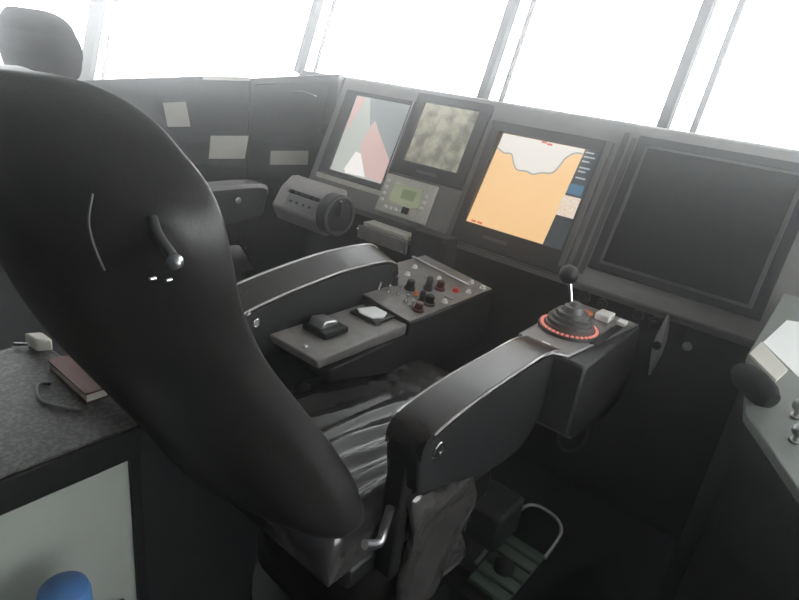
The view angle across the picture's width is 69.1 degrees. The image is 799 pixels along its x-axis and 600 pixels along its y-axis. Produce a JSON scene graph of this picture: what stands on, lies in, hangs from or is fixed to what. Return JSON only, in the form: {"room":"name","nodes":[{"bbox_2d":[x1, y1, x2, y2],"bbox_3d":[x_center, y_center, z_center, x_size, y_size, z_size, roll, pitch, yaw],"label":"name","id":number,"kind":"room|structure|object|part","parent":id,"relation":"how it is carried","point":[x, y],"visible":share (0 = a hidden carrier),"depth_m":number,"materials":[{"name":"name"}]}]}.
{"room":"control cabin","nodes":[
{"label":"control cabin","id":0,"kind":"room"},
{"bbox_2d":[299,70,346,84],"bbox_3d":[0.834,-0.143,2.780,4.000,1.385,0.050,23,27,34],"label":"wall","id":1,"kind":"structure","parent":0,"point":[303,72],"depth_m":3.56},
{"bbox_2d":[293,0,323,73],"bbox_3d":[-0.474,-1.899,3.540,0.042,0.999,0.349,23,27,34],"label":"trim","id":2,"kind":"structure","parent":1,"relation":"attached to","point":[316,7],"depth_m":3.56,"materials":[{"name":"grey metal"}]},
{"bbox_2d":[313,0,336,71],"bbox_3d":[-0.380,-1.893,3.556,0.014,0.990,0.320,23,27,34],"label":"trim","id":3,"kind":"structure","parent":1,"relation":"attached to","point":[333,5],"depth_m":3.59,"materials":[{"name":"grey metal"}]},
{"bbox_2d":[476,0,520,98],"bbox_3d":[0.558,-1.454,2.792,0.042,0.999,0.349,23,27,34],"label":"trim","id":4,"kind":"structure","parent":1,"relation":"attached to","point":[512,6],"depth_m":2.81,"materials":[{"name":"grey metal"}]},
{"bbox_2d":[498,0,536,101],"bbox_3d":[0.652,-1.448,2.808,0.020,0.990,0.320,23,27,34],"label":"trim","id":5,"kind":"structure","parent":1,"relation":"attached to","point":[533,2],"depth_m":2.83,"materials":[{"name":"grey metal"}]},
{"bbox_2d":[656,0,717,128],"bbox_3d":[1.227,-1.166,2.307,0.042,0.999,0.349,23,27,34],"label":"trim","id":6,"kind":"structure","parent":1,"relation":"attached to","point":[707,7],"depth_m":2.32,"materials":[{"name":"grey metal"}]},
{"bbox_2d":[689,0,746,132],"bbox_3d":[1.347,-1.148,2.304,0.024,0.990,0.320,23,27,34],"label":"trim","id":7,"kind":"structure","parent":1,"relation":"attached to","point":[738,11],"depth_m":2.33,"materials":[{"name":"grey metal"}]},
{"bbox_2d":[0,263,678,599],"bbox_3d":[-1.090,0.797,1.767,8.500,0.060,5.500,23,27,34],"label":"floor","id":8,"kind":"structure","parent":0,"point":[199,545],"depth_m":2.02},
{"bbox_2d":[0,346,147,599],"bbox_3d":[-1.096,0.660,0.956,0.450,0.797,1.186,23,27,34],"label":"base cabinet","id":9,"kind":"object","parent":8,"relation":"on","point":[71,499],"visible":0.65,"depth_m":1.10,"materials":[{"name":"black"}]},
{"bbox_2d":[0,346,137,478],"bbox_3d":[-1.047,0.297,0.807,0.442,0.005,1.178,23,27,34],"label":"countertop","id":10,"kind":"structure","parent":9,"relation":"on","point":[32,432],"depth_m":1.11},
{"bbox_2d":[13,332,52,350],"bbox_3d":[-0.832,0.093,1.327,0.087,0.030,0.039,10,22,7],"label":"plug","id":11,"kind":"object","parent":10,"relation":"on","point":[39,341],"visible":1,"depth_m":1.31,"materials":[{"name":"white plastic"}]},
{"bbox_2d":[35,381,81,411],"bbox_3d":[-0.688,0.196,1.154,0.145,0.007,0.048,23,27,34],"label":"cable","id":12,"kind":"object","parent":10,"relation":"on","point":[38,385],"visible":1,"depth_m":1.14,"materials":[{"name":"grey plastic"}]},
{"bbox_2d":[48,355,108,403],"bbox_3d":[-0.675,0.164,1.218,0.174,0.023,0.044,23,27,34],"label":"notebook","id":13,"kind":"object","parent":10,"relation":"on","point":[65,368],"visible":0.86,"depth_m":1.20,"materials":[{"name":"brown leather"}]},
{"bbox_2d":[0,6,267,281],"bbox_3d":[-1.159,-0.401,2.574,0.816,1.517,0.786,23,27,34],"label":"chair","id":14,"kind":"object","parent":8,"relation":"on","point":[32,39],"visible":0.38,"depth_m":2.08,"materials":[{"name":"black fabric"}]},
{"bbox_3d":[-0.820,-0.361,2.422,0.085,0.229,0.600,23,27,34],"label":"armrest","id":15,"kind":"part","parent":14,"relation":"part of","materials":[{"name":"black leather"}]},
{"bbox_2d":[228,239,252,273],"bbox_3d":[-1.103,-0.222,2.677,0.550,0.124,0.640,23,27,34],"label":"seat cushion","id":16,"kind":"object","parent":14,"relation":"on","point":[241,261],"depth_m":2.72,"materials":[{"name":"black leather"}]},
{"bbox_2d":[83,76,250,280],"bbox_3d":[-1.350,-0.684,3.450,0.948,1.334,0.292,7,22,-2],"label":"wall panel","id":17,"kind":"object","parent":8,"relation":"on","point":[216,105],"visible":0.23,"depth_m":3.16,"materials":[{"name":"black metal"}]},
{"bbox_2d":[163,102,190,126],"bbox_3d":[-1.216,-1.014,3.168,0.150,0.145,0.002,7,22,-2],"label":"paper note","id":18,"kind":"object","parent":17,"relation":"attached to","point":[176,113],"visible":1,"depth_m":3.17,"materials":[{"name":"grey paper"}]},
{"bbox_3d":[-1.147,-0.423,3.403,0.430,0.740,0.011,7,22,-2],"label":"door","id":19,"kind":"part","parent":17,"relation":"part of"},
{"bbox_2d":[209,136,248,158],"bbox_3d":[-0.952,-0.851,3.232,0.220,0.154,0.002,7,22,-2],"label":"paper note","id":20,"kind":"object","parent":17,"relation":"attached to","point":[221,147],"visible":1,"depth_m":3.23,"materials":[{"name":"grey paper"}]},
{"bbox_2d":[245,74,343,278],"bbox_3d":[-0.641,-0.620,3.434,0.470,1.404,0.356,7,22,-2],"label":"wall panel","id":21,"kind":"object","parent":8,"relation":"on","point":[287,113],"visible":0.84,"depth_m":3.20,"materials":[{"name":"black metal"}]},
{"bbox_2d":[270,151,308,164],"bbox_3d":[-0.618,-0.797,3.249,0.213,0.105,0.002,7,22,-2],"label":"paper note","id":22,"kind":"object","parent":21,"relation":"attached to","point":[276,157],"visible":1,"depth_m":3.25,"materials":[{"name":"grey paper"}]},
{"bbox_3d":[-0.595,-1.021,3.152,0.414,0.364,0.013,7,22,-2],"label":"door","id":23,"kind":"part","parent":21,"relation":"part of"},
{"bbox_3d":[-0.509,-1.102,3.101,0.132,0.033,0.023,7,22,-2],"label":"pull handle","id":24,"kind":"part","parent":21,"relation":"part of","materials":[{"name":"silver metal"}]},
{"bbox_2d":[0,64,639,599],"bbox_3d":[-0.056,0.222,1.527,0.924,1.432,1.614,23,27,34],"label":"chair","id":25,"kind":"object","parent":8,"relation":"on","point":[366,477],"visible":1,"depth_m":1.15,"materials":[{"name":"black leather"}]},
{"bbox_3d":[-0.287,-0.075,0.698,0.044,0.051,0.019,16,24,21],"label":"recline lever","id":26,"kind":"part","parent":25,"relation":"part of","materials":[{"name":"black plastic"}]},
{"bbox_3d":[-0.384,0.063,1.009,0.545,0.832,0.507,23,27,34],"label":"backrest","id":27,"kind":"part","parent":25,"relation":"part of","materials":[{"name":"black leather"}]},
{"bbox_3d":[-0.254,-0.012,1.799,0.090,0.234,0.667,23,27,34],"label":"armrest","id":28,"kind":"part","parent":25,"relation":"part of","materials":[{"name":"black plastic"}]},
{"bbox_2d":[270,304,405,367],"bbox_3d":[-0.171,0.101,1.722,0.193,0.036,0.387,23,27,34],"label":"control panel","id":29,"kind":"object","parent":25,"relation":"attached to","point":[372,329],"depth_m":1.67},
{"bbox_2d":[232,358,449,586],"bbox_3d":[-0.080,0.349,1.604,0.524,0.137,0.810,23,27,34],"label":"seat cushion","id":30,"kind":"object","parent":25,"relation":"on","point":[355,415],"depth_m":1.45,"materials":[{"name":"black leather"}]},
{"bbox_3d":[-0.086,0.046,1.822,0.110,0.010,0.090,23,27,34],"label":"pad frame","id":31,"kind":"part","parent":25,"relation":"part of","materials":[{"name":"black plastic"}]},
{"bbox_2d":[376,281,381,290],"bbox_3d":[-0.069,-0.047,1.943,0.018,0.035,0.018,23,27,34],"label":"toggle switch","id":32,"kind":"object","parent":25,"relation":"attached to","point":[378,283],"depth_m":1.94,"materials":[{"name":"silver metal"}]},
{"bbox_2d":[385,284,391,293],"bbox_3d":[-0.037,-0.038,1.938,0.018,0.035,0.018,23,27,34],"label":"toggle switch","id":33,"kind":"object","parent":25,"relation":"attached to","point":[387,291],"depth_m":1.94,"materials":[{"name":"silver metal"}]},
{"bbox_3d":[-0.011,0.455,1.229,0.050,0.320,0.035,23,27,34],"label":"arm post","id":34,"kind":"part","parent":25,"relation":"part of","materials":[{"name":"black plastic"}]},
{"bbox_3d":[-0.016,-0.068,2.012,0.030,0.032,0.030,23,27,34],"label":"knob","id":35,"kind":"part","parent":25,"relation":"part of","materials":[{"name":"silver"}]},
{"bbox_2d":[396,286,401,295],"bbox_3d":[-0.003,-0.033,1.944,0.018,0.035,0.018,23,27,34],"label":"toggle switch","id":36,"kind":"object","parent":25,"relation":"attached to","point":[398,293],"depth_m":1.94,"materials":[{"name":"silver metal"}]},
{"bbox_2d":[403,293,409,303],"bbox_3d":[0.022,-0.007,1.904,0.018,0.035,0.018,23,27,34],"label":"toggle switch","id":37,"kind":"object","parent":25,"relation":"attached to","point":[405,300],"depth_m":1.90,"materials":[{"name":"silver metal"}]},
{"bbox_3d":[0.037,-0.054,2.005,0.041,0.038,0.040,23,27,34],"label":"knob","id":38,"kind":"part","parent":25,"relation":"part of","materials":[{"name":"black plastic"}]},
{"bbox_2d":[408,299,414,308],"bbox_3d":[0.039,0.011,1.875,0.018,0.035,0.018,23,27,34],"label":"toggle switch","id":39,"kind":"object","parent":25,"relation":"attached to","point":[410,305],"depth_m":1.87,"materials":[{"name":"silver metal"}]},
{"bbox_3d":[0.062,0.020,1.871,0.040,0.033,0.040,23,27,34],"label":"knob","id":40,"kind":"part","parent":25,"relation":"part of","materials":[{"name":"brown plastic"}]},
{"bbox_3d":[0.074,-0.009,1.919,0.029,0.047,0.028,23,27,34],"label":"knob","id":41,"kind":"part","parent":25,"relation":"part of","materials":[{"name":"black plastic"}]},
{"bbox_3d":[0.067,-0.056,2.066,0.324,0.038,0.500,23,27,34],"label":"button panel","id":42,"kind":"part","parent":25,"relation":"part of","materials":[{"name":"grey metal"}]},
{"bbox_3d":[0.102,-0.059,2.028,0.035,0.052,0.034,23,27,34],"label":"knob","id":43,"kind":"part","parent":25,"relation":"part of","materials":[{"name":"black plastic"}]},
{"bbox_3d":[0.099,-0.001,1.927,0.044,0.037,0.044,23,27,34],"label":"knob","id":44,"kind":"part","parent":25,"relation":"part of","materials":[{"name":"black plastic"}]},
{"bbox_3d":[0.145,-0.053,2.055,0.040,0.037,0.040,23,27,34],"label":"knob","id":45,"kind":"part","parent":25,"relation":"part of","materials":[{"name":"brown plastic"}]},
{"bbox_3d":[0.154,-0.109,2.185,0.273,0.041,0.012,23,27,34],"label":"grab rail","id":46,"kind":"part","parent":25,"relation":"part of","materials":[{"name":"silver metal"}]},
{"bbox_3d":[0.188,0.777,1.588,0.240,0.028,0.060,23,27,34],"label":"footrest arm","id":47,"kind":"part","parent":25,"relation":"part of","materials":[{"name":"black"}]},
{"bbox_3d":[0.192,0.294,1.393,0.087,0.290,0.615,23,27,34],"label":"armrest","id":48,"kind":"part","parent":25,"relation":"part of","materials":[{"name":"black plastic"}]},
{"bbox_3d":[0.300,0.758,1.622,0.110,0.007,0.260,23,27,34],"label":"footrest plate","id":49,"kind":"part","parent":25,"relation":"part of","materials":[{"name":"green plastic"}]},
{"bbox_3d":[0.388,0.143,1.477,0.125,0.029,0.017,-9,28,-36],"label":"panel trim","id":50,"kind":"part","parent":25,"relation":"part of","materials":[{"name":"silver metal"}]},
{"bbox_3d":[0.527,0.088,1.690,0.207,0.007,0.413,23,27,34],"label":"panel trim","id":51,"kind":"part","parent":25,"relation":"part of","materials":[{"name":"silver metal"}]},
{"bbox_3d":[0.527,0.090,1.691,0.201,0.005,0.410,23,27,34],"label":"joystick panel","id":52,"kind":"part","parent":25,"relation":"part of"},
{"bbox_2d":[303,77,798,539],"bbox_3d":[0.785,-0.003,2.394,2.955,1.405,0.597,23,27,34],"label":"console","id":53,"kind":"object","parent":8,"relation":"on","point":[649,457],"visible":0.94,"depth_m":2.14,"materials":[{"name":"grey paint"}]},
{"bbox_2d":[273,175,354,236],"bbox_3d":[-0.416,-0.443,2.792,0.468,0.213,0.202,23,27,34],"label":"projector","id":54,"kind":"object","parent":53,"relation":"attached to","point":[324,209],"visible":1,"depth_m":2.75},
{"bbox_3d":[-0.473,-0.459,2.783,0.210,0.057,0.037,23,27,34],"label":"label plate","id":55,"kind":"part","parent":54,"relation":"part of","materials":[{"name":"grey"}]},
{"bbox_3d":[-0.269,-0.415,2.642,0.020,0.094,0.077,4,22,-9],"label":"lever","id":56,"kind":"part","parent":54,"relation":"part of","materials":[{"name":"black plastic"}]},
{"bbox_2d":[316,89,414,195],"bbox_3d":[-0.172,-0.767,2.794,0.435,0.428,0.186,23,27,34],"label":"monitor","id":57,"kind":"object","parent":53,"relation":"on","point":[368,130],"visible":0.94,"depth_m":2.79,"materials":[{"name":"black"}]},
{"bbox_3d":[-0.010,-0.708,2.666,0.006,0.399,0.167,23,27,34],"label":"edge trim","id":58,"kind":"part","parent":57,"relation":"part of","materials":[{"name":"silver metal"}]},
{"bbox_2d":[356,220,411,253],"bbox_3d":[-0.056,-0.284,2.592,0.285,0.073,0.115,23,27,34],"label":"box","id":59,"kind":"object","parent":53,"relation":"attached to","point":[390,237],"visible":0.88,"depth_m":2.57,"materials":[{"name":"black plastic"}]},
{"bbox_2d":[375,173,438,224],"bbox_3d":[0.028,-0.455,2.604,0.287,0.167,0.084,23,27,34],"label":"instrument","id":60,"kind":"object","parent":53,"relation":"on","point":[401,197],"visible":1,"depth_m":2.59,"materials":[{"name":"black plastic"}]},
{"bbox_2d":[401,207,408,214],"bbox_3d":[0.024,-0.398,2.581,0.035,0.030,0.020,23,27,34],"label":"rocker switch","id":61,"kind":"object","parent":60,"relation":"attached to","point":[404,210],"depth_m":2.58,"materials":[{"name":"black plastic"}]},
{"bbox_2d":[400,189,416,201],"bbox_3d":[0.040,-0.467,2.588,0.075,0.042,0.018,23,27,34],"label":"display screen","id":62,"kind":"object","parent":60,"relation":"attached to","point":[406,195],"depth_m":2.59,"materials":[{"name":"green glass"}]},
{"bbox_2d":[409,227,457,266],"bbox_3d":[0.141,-0.223,2.462,0.190,0.127,0.085,23,27,34],"label":"box","id":63,"kind":"object","parent":53,"relation":"attached to","point":[441,247],"visible":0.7,"depth_m":2.42,"materials":[{"name":"black plastic"}]},
{"bbox_2d":[390,92,494,190],"bbox_3d":[0.180,-0.703,2.549,0.397,0.355,0.164,23,27,34],"label":"monitor","id":64,"kind":"object","parent":53,"relation":"attached to","point":[442,137],"visible":0.97,"depth_m":2.54,"materials":[{"name":"black plastic"}]},
{"bbox_3d":[0.601,0.319,2.332,2.951,0.810,0.035,23,27,34],"label":"panel","id":65,"kind":"part","parent":53,"relation":"part of","materials":[{"name":"black"}]},
{"bbox_2d":[446,119,614,274],"bbox_3d":[0.493,-0.422,2.296,0.532,0.488,0.221,23,27,34],"label":"monitor","id":66,"kind":"object","parent":53,"relation":"on","point":[531,205],"visible":0.93,"depth_m":2.28,"materials":[{"name":"black plastic"}]},
{"bbox_3d":[0.293,-0.508,2.428,0.022,0.480,0.202,23,27,34],"label":"rail","id":67,"kind":"part","parent":66,"relation":"part of","materials":[{"name":"grey"}]},
{"bbox_3d":[0.686,-0.353,2.146,0.022,0.452,0.190,23,27,34],"label":"rail","id":68,"kind":"part","parent":66,"relation":"part of","materials":[{"name":"grey plastic"}]},
{"bbox_3d":[0.634,-0.073,2.153,2.925,0.008,0.007,23,27,34],"label":"edge trim","id":69,"kind":"part","parent":53,"relation":"part of","materials":[{"name":"grey"}]},
{"bbox_3d":[0.672,-0.011,2.130,0.044,0.044,0.033,23,27,34],"label":"knob","id":70,"kind":"part","parent":53,"relation":"part of","materials":[{"name":"black plastic"}]},
{"bbox_3d":[0.725,0.016,2.093,0.036,0.036,0.033,23,27,34],"label":"knob","id":71,"kind":"part","parent":53,"relation":"part of","materials":[{"name":"black plastic"}]},
{"bbox_3d":[0.825,0.055,2.019,0.036,0.036,0.033,23,27,34],"label":"knob","id":72,"kind":"part","parent":53,"relation":"part of","materials":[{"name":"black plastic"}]},
{"bbox_3d":[0.874,0.085,1.987,0.048,0.048,0.033,23,27,34],"label":"knob","id":73,"kind":"part","parent":53,"relation":"part of","materials":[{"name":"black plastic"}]},
{"bbox_3d":[0.888,0.158,1.994,0.038,0.235,0.032,23,27,34],"label":"latch handle","id":74,"kind":"part","parent":53,"relation":"part of","materials":[{"name":"black plastic"}]},
{"bbox_2d":[587,136,798,320],"bbox_3d":[0.995,-0.262,1.948,0.570,0.470,0.203,23,27,34],"label":"monitor","id":75,"kind":"object","parent":53,"relation":"on","point":[705,225],"visible":1,"depth_m":1.93,"materials":[{"name":"black"}]},
{"bbox_2d":[656,294,798,599],"bbox_3d":[1.154,0.696,1.327,0.948,1.013,0.912,23,27,34],"label":"desk","id":76,"kind":"object","parent":8,"relation":"on","point":[739,540],"visible":1,"depth_m":1.36,"materials":[{"name":"black metal"}]},
{"bbox_2d":[730,363,780,407],"bbox_3d":[0.844,0.202,1.379,0.071,0.076,0.127,-2,24,-22],"label":"grip","id":77,"kind":"object","parent":76,"relation":"on","point":[751,382],"visible":1,"depth_m":1.35,"materials":[{"name":"black"}]},
{"bbox_2d":[749,342,787,381],"bbox_3d":[0.941,0.156,1.486,0.058,0.048,0.140,4,22,-8],"label":"booklet","id":78,"kind":"object","parent":76,"relation":"on","point":[761,355],"visible":1,"depth_m":1.48,"materials":[{"name":"grey paper"}]},
{"bbox_2d":[763,320,798,376],"bbox_3d":[1.107,0.127,1.525,0.271,0.085,0.226,8,22,1],"label":"paper sheet","id":79,"kind":"object","parent":76,"relation":"on","point":[784,342],"visible":1,"depth_m":1.54,"materials":[{"name":"white paper"}]},
{"bbox_3d":[0.873,0.303,1.276,0.022,0.028,0.023,23,27,34],"label":"lever stem","id":80,"kind":"part","parent":76,"relation":"part of","materials":[{"name":"silver metal"}]},
{"bbox_3d":[0.913,0.260,1.333,0.022,0.028,0.023,23,27,34],"label":"lever stem","id":81,"kind":"part","parent":76,"relation":"part of","materials":[{"name":"silver metal"}]},
{"bbox_3d":[0.870,0.283,1.261,0.032,0.032,0.032,23,27,34],"label":"ball knob","id":82,"kind":"part","parent":76,"relation":"part of","materials":[{"name":"silver metal"}]},
{"bbox_3d":[0.910,0.240,1.317,0.032,0.032,0.032,23,27,34],"label":"ball knob","id":83,"kind":"part","parent":76,"relation":"part of","materials":[{"name":"silver metal"}]},
{"bbox_3d":[-0.616,0.885,1.120,0.260,0.380,0.320,23,27,34],"label":"crate","id":84,"kind":"object","parent":8,"relation":"on","visible":0},
{"bbox_2d":[35,571,92,599],"bbox_3d":[-0.581,0.592,1.021,0.087,0.241,0.087,23,27,34],"label":"bottle","id":85,"kind":"object","parent":84,"relation":"on","point":[67,585],"visible":1,"depth_m":0.98,"materials":[{"name":"blue plastic"}]},
{"bbox_3d":[-1.550,-0.812,4.208,1.667,0.950,0.647,23,27,34],"label":"wall","id":86,"kind":"structure","parent":0,"visible":0},
{"bbox_2d":[101,0,117,78],"bbox_3d":[-2.053,-2.140,4.188,0.020,1.425,0.453,14,23,15],"label":"trim","id":87,"kind":"structure","parent":86,"relation":"attached to","point":[114,7],"depth_m":4.21,"materials":[{"name":"grey metal"}]},
{"bbox_3d":[-3.195,-0.950,4.002,0.746,0.950,1.719,23,27,34],"label":"wall","id":88,"kind":"structure","parent":0,"visible":0},
{"bbox_2d":[78,0,106,80],"bbox_3d":[-2.163,-2.148,4.170,0.100,1.434,0.482,14,23,15],"label":"trim","id":89,"kind":"structure","parent":88,"relation":"attached to","point":[97,8],"depth_m":4.18,"materials":[{"name":"grey metal"}]}
]}

